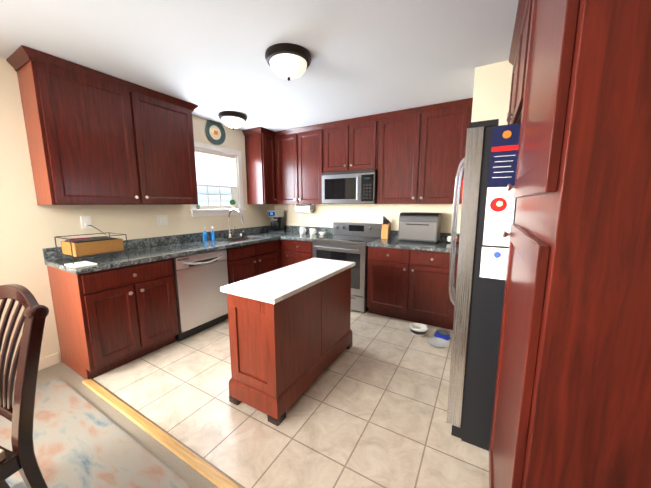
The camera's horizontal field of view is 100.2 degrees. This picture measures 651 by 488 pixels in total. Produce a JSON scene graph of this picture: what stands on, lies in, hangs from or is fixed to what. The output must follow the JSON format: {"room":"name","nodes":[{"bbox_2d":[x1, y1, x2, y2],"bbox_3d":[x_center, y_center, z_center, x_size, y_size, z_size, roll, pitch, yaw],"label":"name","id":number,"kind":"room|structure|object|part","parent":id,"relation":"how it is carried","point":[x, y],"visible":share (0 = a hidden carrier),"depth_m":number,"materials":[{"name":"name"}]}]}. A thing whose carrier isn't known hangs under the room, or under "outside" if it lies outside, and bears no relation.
{"room":"kitchen","nodes":[
{"label":"kitchen","id":0,"kind":"room"},
{"bbox_2d":[13,362,217,487],"bbox_3d":[-0.991,1.462,-0.298,5.070,0.050,3.400,5,10,30],"label":"floor carpet","id":1,"kind":"object","parent":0,"point":[188,474],"visible":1,"depth_m":1.71,"materials":[{"name":"beige carpet"}]},
{"bbox_2d":[0,378,191,487],"bbox_3d":[-1.640,1.354,0.238,2.800,0.010,2.895,5,10,30],"label":"rug","id":2,"kind":"object","parent":1,"relation":"on","point":[79,441],"visible":0.67,"depth_m":1.53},
{"bbox_2d":[0,284,48,487],"bbox_3d":[-1.414,0.718,0.964,0.477,1.024,0.591,3,9,18],"label":"dining chair","id":3,"kind":"object","parent":2,"relation":"on","point":[18,413],"visible":1,"depth_m":1.05,"materials":[{"name":"brown wood"}]},
{"bbox_2d":[0,57,274,370],"bbox_3d":[-2.524,-0.141,2.060,0.150,2.440,6.612,5,10,30],"label":"wall","id":4,"kind":"structure","parent":0,"point":[30,229],"depth_m":2.26,"materials":[{"name":"beige paint"}]},
{"bbox_2d":[9,353,59,378],"bbox_3d":[-3.183,1.212,0.935,0.014,0.095,3.380,5,10,30],"label":"baseboard","id":5,"kind":"structure","parent":4,"relation":"attached to","point":[48,361],"depth_m":2.32,"materials":[{"name":"beige paint"}]},
{"bbox_2d":[80,216,105,234],"bbox_3d":[-2.083,-0.165,2.442,0.231,0.167,0.092,5,10,30],"label":"electrical outlet","id":6,"kind":"object","parent":4,"relation":"attached to","point":[86,222],"visible":1,"depth_m":2.48,"materials":[{"name":"white plastic"}]},
{"bbox_2d":[14,53,197,204],"bbox_3d":[-1.884,-0.891,2.571,0.339,1.027,1.225,5,10,30],"label":"upper cabinet","id":7,"kind":"object","parent":4,"relation":"attached to","point":[94,137],"depth_m":2.27,"materials":[{"name":"brown wood"}]},
{"bbox_2d":[42,225,270,259],"bbox_3d":[-1.601,-0.098,3.502,0.020,0.100,2.924,5,10,30],"label":"backsplash","id":8,"kind":"structure","parent":4,"relation":"attached to","point":[48,253],"depth_m":3.13,"materials":[{"name":"grey stone"}]},
{"bbox_2d":[157,215,168,225],"bbox_3d":[-1.840,-0.270,3.077,0.008,0.115,0.120,5,10,30],"label":"light switch","id":9,"kind":"object","parent":4,"relation":"attached to","point":[162,219],"visible":1,"depth_m":3.07,"materials":[{"name":"white plastic"}]},
{"bbox_2d":[205,120,225,144],"bbox_3d":[-1.445,-1.464,3.573,0.020,0.310,0.310,5,10,30],"label":"plate","id":10,"kind":"object","parent":4,"relation":"attached to","point":[215,133],"visible":0.92,"depth_m":3.58,"materials":[{"name":"beige"}]},
{"bbox_2d":[190,141,245,216],"bbox_3d":[-1.500,-0.847,3.697,0.199,0.915,0.874,5,10,30],"label":"window unit","id":11,"kind":"structure","parent":4,"relation":"in","point":[234,174],"depth_m":3.75,"materials":[{"name":"white"}]},
{"bbox_2d":[229,200,235,208],"bbox_3d":[-1.356,-0.583,3.967,0.086,0.130,0.090,5,10,30],"label":"potted plant","id":12,"kind":"object","parent":11,"relation":"on","point":[232,203],"visible":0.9,"depth_m":3.94,"materials":[{"name":"white ceramic"}]},
{"bbox_2d":[244,130,277,203],"bbox_3d":[-0.979,-1.122,4.119,0.339,1.027,0.275,5,10,30],"label":"upper cabinet","id":13,"kind":"object","parent":4,"relation":"attached to","point":[262,183],"depth_m":4.01,"materials":[{"name":"brown wood"}]},
{"bbox_3d":[0.163,-1.538,3.376,2.994,0.065,0.350,5,10,30],"label":"crown","id":14,"kind":"part","parent":13,"relation":"part of","materials":[{"name":"brown wood"}]},
{"bbox_2d":[82,379,241,487],"bbox_3d":[-0.697,1.171,1.465,2.750,0.011,0.057,5,10,30],"label":"threshold strip","id":15,"kind":"object","parent":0,"point":[213,475],"depth_m":1.59,"materials":[{"name":"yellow wood"}]},
{"bbox_2d":[0,0,518,131],"bbox_3d":[-0.267,-1.211,0.582,5.370,0.100,6.612,5,10,30],"label":"ceiling","id":16,"kind":"structure","parent":0,"point":[368,57],"depth_m":1.86,"materials":[{"name":"white paint"}]},
{"bbox_2d":[218,111,246,129],"bbox_3d":[-1.125,-1.477,3.314,0.336,0.167,0.336,5,10,30],"label":"ceiling light","id":17,"kind":"object","parent":16,"relation":"attached to","point":[232,119],"visible":1,"depth_m":3.21,"materials":[{"name":"white glass"}]},
{"bbox_2d":[265,43,311,80],"bbox_3d":[-0.269,-1.283,1.990,0.336,0.167,0.336,5,10,30],"label":"ceiling light","id":18,"kind":"object","parent":16,"relation":"attached to","point":[288,61],"visible":1,"depth_m":1.89,"materials":[{"name":"white glass"}]},
{"bbox_2d":[92,310,488,487],"bbox_3d":[0.070,1.017,2.702,3.870,0.050,2.912,5,10,30],"label":"floor","id":19,"kind":"structure","parent":0,"point":[368,409],"depth_m":1.79,"materials":[{"name":"beige tile"}]},
{"bbox_2d":[45,256,178,379],"bbox_3d":[-1.885,0.585,2.491,0.627,0.876,0.711,5,10,30],"label":"base cabinet","id":20,"kind":"object","parent":19,"relation":"on","point":[113,311],"depth_m":2.24,"materials":[{"name":"brown wood"}]},
{"bbox_2d":[44,232,293,275],"bbox_3d":[-1.330,-0.008,3.357,0.645,0.037,2.924,5,10,30],"label":"countertop","id":21,"kind":"structure","parent":20,"relation":"on","point":[164,251],"depth_m":2.62,"materials":[{"name":"grey stone"}]},
{"bbox_2d":[64,261,96,267],"bbox_3d":[-1.872,0.156,2.082,0.200,0.012,0.135,5,10,30],"label":"board","id":22,"kind":"object","parent":21,"relation":"on","point":[80,264],"visible":1,"depth_m":2.05,"materials":[{"name":"white plastic"}]},
{"bbox_2d":[54,232,128,263],"bbox_3d":[-1.956,0.029,2.290,0.316,0.203,0.377,5,10,30],"label":"rack","id":23,"kind":"object","parent":21,"relation":"on","point":[84,247],"visible":1,"depth_m":2.20,"materials":[{"name":"black metal"}]},
{"bbox_2d":[61,237,123,256],"bbox_3d":[-1.953,0.010,2.288,0.275,0.121,0.325,5,10,30],"label":"basket","id":24,"kind":"object","parent":23,"relation":"on","point":[91,246],"depth_m":2.19,"materials":[{"name":"wood"}]},
{"bbox_2d":[202,227,207,240],"bbox_3d":[-1.521,-0.124,3.432,0.060,0.170,0.060,5,10,30],"label":"soap bottle","id":25,"kind":"object","parent":21,"relation":"on","point":[205,236],"visible":1,"depth_m":3.42,"materials":[{"name":"blue plastic"}]},
{"bbox_2d":[210,227,214,239],"bbox_3d":[-1.460,-0.137,3.517,0.060,0.170,0.060,5,10,30],"label":"soap bottle","id":26,"kind":"object","parent":21,"relation":"on","point":[212,234],"visible":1,"depth_m":3.50,"materials":[{"name":"blue plastic"}]},
{"bbox_2d":[228,208,243,237],"bbox_3d":[-1.181,-0.296,3.798,0.314,0.404,0.244,5,10,30],"label":"faucet","id":27,"kind":"object","parent":21,"relation":"on","point":[242,220],"depth_m":3.77,"materials":[{"name":"silver metal"}]},
{"bbox_2d":[268,210,284,232],"bbox_3d":[-0.801,-0.371,4.461,0.192,0.355,0.214,5,10,30],"label":"coffee maker","id":28,"kind":"object","parent":21,"relation":"on","point":[277,223],"visible":1,"depth_m":4.40,"materials":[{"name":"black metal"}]},
{"bbox_2d":[173,249,227,340],"bbox_3d":[-1.512,0.505,3.035,0.668,0.863,0.602,5,10,30],"label":"dishwasher","id":29,"kind":"object","parent":19,"relation":"on","point":[200,279],"visible":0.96,"depth_m":2.84,"materials":[{"name":"silver metal"}]},
{"bbox_2d":[198,236,281,318],"bbox_3d":[-1.168,0.402,3.717,0.627,0.876,0.923,5,10,30],"label":"base cabinet","id":30,"kind":"object","parent":19,"relation":"on","point":[251,260],"depth_m":3.49,"materials":[{"name":"brown wood"}]},
{"bbox_2d":[282,232,332,239],"bbox_3d":[-0.249,-0.111,4.039,0.537,0.037,0.647,5,10,30],"label":"countertop","id":31,"kind":"structure","parent":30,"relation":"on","point":[297,236],"depth_m":3.89,"materials":[{"name":"grey stone"}]},
{"bbox_2d":[300,227,305,233],"bbox_3d":[-0.351,-0.213,4.253,0.114,0.100,0.084,5,10,30],"label":"mug","id":32,"kind":"object","parent":31,"relation":"on","point":[302,230],"visible":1,"depth_m":4.22,"materials":[{"name":"white ceramic"}]},
{"bbox_2d":[310,228,315,233],"bbox_3d":[-0.190,-0.194,4.173,0.114,0.085,0.084,5,10,30],"label":"mug","id":33,"kind":"object","parent":31,"relation":"on","point":[312,230],"visible":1,"depth_m":4.15,"materials":[{"name":"white ceramic"}]},
{"bbox_2d":[220,258,354,425],"bbox_3d":[-0.205,0.640,2.228,0.460,0.835,1.150,5,10,30],"label":"kitchen island","id":34,"kind":"object","parent":19,"relation":"on","point":[290,334],"visible":1,"depth_m":1.83,"materials":[{"name":"brown wood"}]},
{"bbox_2d":[282,240,312,267],"bbox_3d":[-0.221,0.343,4.102,0.483,0.876,0.627,5,10,30],"label":"base cabinet","id":35,"kind":"object","parent":19,"relation":"on","point":[293,251],"depth_m":3.82,"materials":[{"name":"brown wood"}]},
{"bbox_2d":[312,222,381,312],"bbox_3d":[0.295,0.282,3.726,0.758,1.105,0.711,5,10,30],"label":"range","id":36,"kind":"object","parent":19,"relation":"on","point":[341,244],"visible":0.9,"depth_m":3.44,"materials":[{"name":"silver metal"}]},
{"bbox_2d":[366,230,459,329],"bbox_3d":[1.100,0.386,3.319,1.042,1.015,0.656,5,10,30],"label":"base cabinet","id":37,"kind":"object","parent":19,"relation":"on","point":[408,281],"visible":0.85,"depth_m":3.08,"materials":[{"name":"brown wood"}]},
{"bbox_2d":[381,216,390,238],"bbox_3d":[0.804,-0.221,3.605,0.090,0.300,0.130,5,10,30],"label":"knife block","id":38,"kind":"object","parent":37,"relation":"on","point":[386,230],"visible":1,"depth_m":3.57,"materials":[{"name":"brown wood"}]},
{"bbox_2d":[398,212,440,242],"bbox_3d":[1.156,-0.209,3.348,0.445,0.350,0.302,5,10,30],"label":"bread box","id":39,"kind":"object","parent":37,"relation":"on","point":[422,227],"visible":1,"depth_m":3.24,"materials":[{"name":"silver metal"}]},
{"bbox_2d":[443,233,459,243],"bbox_3d":[1.494,-0.064,3.208,0.205,0.100,0.205,5,10,30],"label":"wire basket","id":40,"kind":"object","parent":37,"relation":"on","point":[449,239],"visible":0.58,"depth_m":3.19,"materials":[{"name":"black metal"}]},
{"bbox_2d":[409,323,427,335],"bbox_3d":[0.995,0.921,2.922,0.190,0.070,0.190,5,10,30],"label":"pet bowl","id":41,"kind":"object","parent":19,"relation":"on","point":[418,329],"visible":1,"depth_m":2.92,"materials":[{"name":"white ceramic"}]},
{"bbox_2d":[427,337,448,347],"bbox_3d":[1.110,0.980,2.688,0.200,0.022,0.200,5,10,30],"label":"dish","id":42,"kind":"object","parent":19,"relation":"on","point":[436,342],"visible":1,"depth_m":2.71,"materials":[{"name":"grey ceramic"}]},
{"bbox_2d":[434,329,450,339],"bbox_3d":[1.223,0.943,2.839,0.160,0.050,0.160,5,10,30],"label":"pet bowl","id":43,"kind":"object","parent":19,"relation":"on","point":[442,334],"visible":0.92,"depth_m":2.82,"materials":[{"name":"blue plastic"}]},
{"bbox_2d":[446,119,520,450],"bbox_3d":[1.254,0.238,1.703,0.884,1.778,0.918,5,10,30],"label":"refrigerator","id":44,"kind":"object","parent":19,"relation":"on","point":[488,164],"visible":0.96,"depth_m":1.43,"materials":[{"name":"black metal"}]},
{"bbox_2d":[489,0,650,487],"bbox_3d":[1.166,-0.023,1.220,0.647,2.437,1.957,5,10,30],"label":"pantry","id":45,"kind":"object","parent":19,"relation":"on","point":[572,402],"visible":0.98,"depth_m":0.54,"materials":[{"name":"brown wood"}]},
{"bbox_3d":[1.163,-1.197,1.047,0.647,0.065,1.957,5,10,30],"label":"crown","id":46,"kind":"part","parent":45,"relation":"part of","materials":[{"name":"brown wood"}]},
{"bbox_2d":[275,204,461,235],"bbox_3d":[0.457,-0.441,4.047,3.000,2.440,0.150,5,10,30],"label":"wall","id":47,"kind":"structure","parent":0,"point":[324,215],"depth_m":3.92,"materials":[{"name":"beige paint"}]},
{"bbox_2d":[274,130,297,203],"bbox_3d":[-0.503,-1.136,4.209,0.430,1.027,0.349,5,10,30],"label":"upper cabinet","id":48,"kind":"object","parent":47,"relation":"attached to","point":[285,145],"depth_m":4.06,"materials":[{"name":"brown wood"}]},
{"bbox_2d":[295,204,313,212],"bbox_3d":[-0.333,-0.555,4.264,0.320,0.136,0.124,5,10,30],"label":"paper towel","id":49,"kind":"object","parent":48,"relation":"attached to","point":[304,208],"visible":1,"depth_m":4.21,"materials":[{"name":"white paper"}]},
{"bbox_2d":[284,225,332,231],"bbox_3d":[-0.362,-0.241,4.452,1.162,0.100,0.020,5,10,30],"label":"backsplash","id":50,"kind":"structure","parent":47,"relation":"attached to","point":[287,228],"depth_m":4.48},
{"bbox_2d":[298,126,321,203],"bbox_3d":[-0.131,-1.105,3.996,0.429,1.027,0.349,5,10,30],"label":"upper cabinet","id":51,"kind":"object","parent":47,"relation":"attached to","point":[309,141],"depth_m":3.85,"materials":[{"name":"brown wood"}]},
{"bbox_2d":[322,118,377,172],"bbox_3d":[0.389,-1.273,3.667,0.766,0.600,0.349,5,10,30],"label":"upper cabinet","id":52,"kind":"object","parent":47,"relation":"attached to","point":[346,146],"depth_m":3.51,"materials":[{"name":"brown wood"}]},
{"bbox_2d":[322,169,377,203],"bbox_3d":[0.364,-0.757,3.697,0.758,0.416,0.450,5,10,30],"label":"microwave","id":53,"kind":"object","parent":52,"relation":"attached to","point":[353,187],"visible":0.98,"depth_m":3.52,"materials":[{"name":"silver metal"}]},
{"bbox_2d":[377,102,472,203],"bbox_3d":[1.175,-0.998,3.249,1.040,1.027,0.349,5,10,30],"label":"upper cabinet","id":54,"kind":"object","parent":47,"relation":"attached to","point":[415,155],"depth_m":3.10,"materials":[{"name":"brown wood"}]},
{"bbox_2d":[471,60,512,125],"bbox_3d":[1.931,-0.230,2.596,1.020,2.440,1.212,5,10,30],"label":"wall","id":55,"kind":"structure","parent":0,"point":[491,91],"depth_m":2.12,"materials":[{"name":"beige paint"}]},
{"label":"outside","id":56,"kind":"structure","parent":0,"visible":0},
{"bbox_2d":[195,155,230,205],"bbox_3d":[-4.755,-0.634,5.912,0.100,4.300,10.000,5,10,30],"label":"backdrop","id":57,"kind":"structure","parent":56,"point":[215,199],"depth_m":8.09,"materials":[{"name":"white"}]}
]}

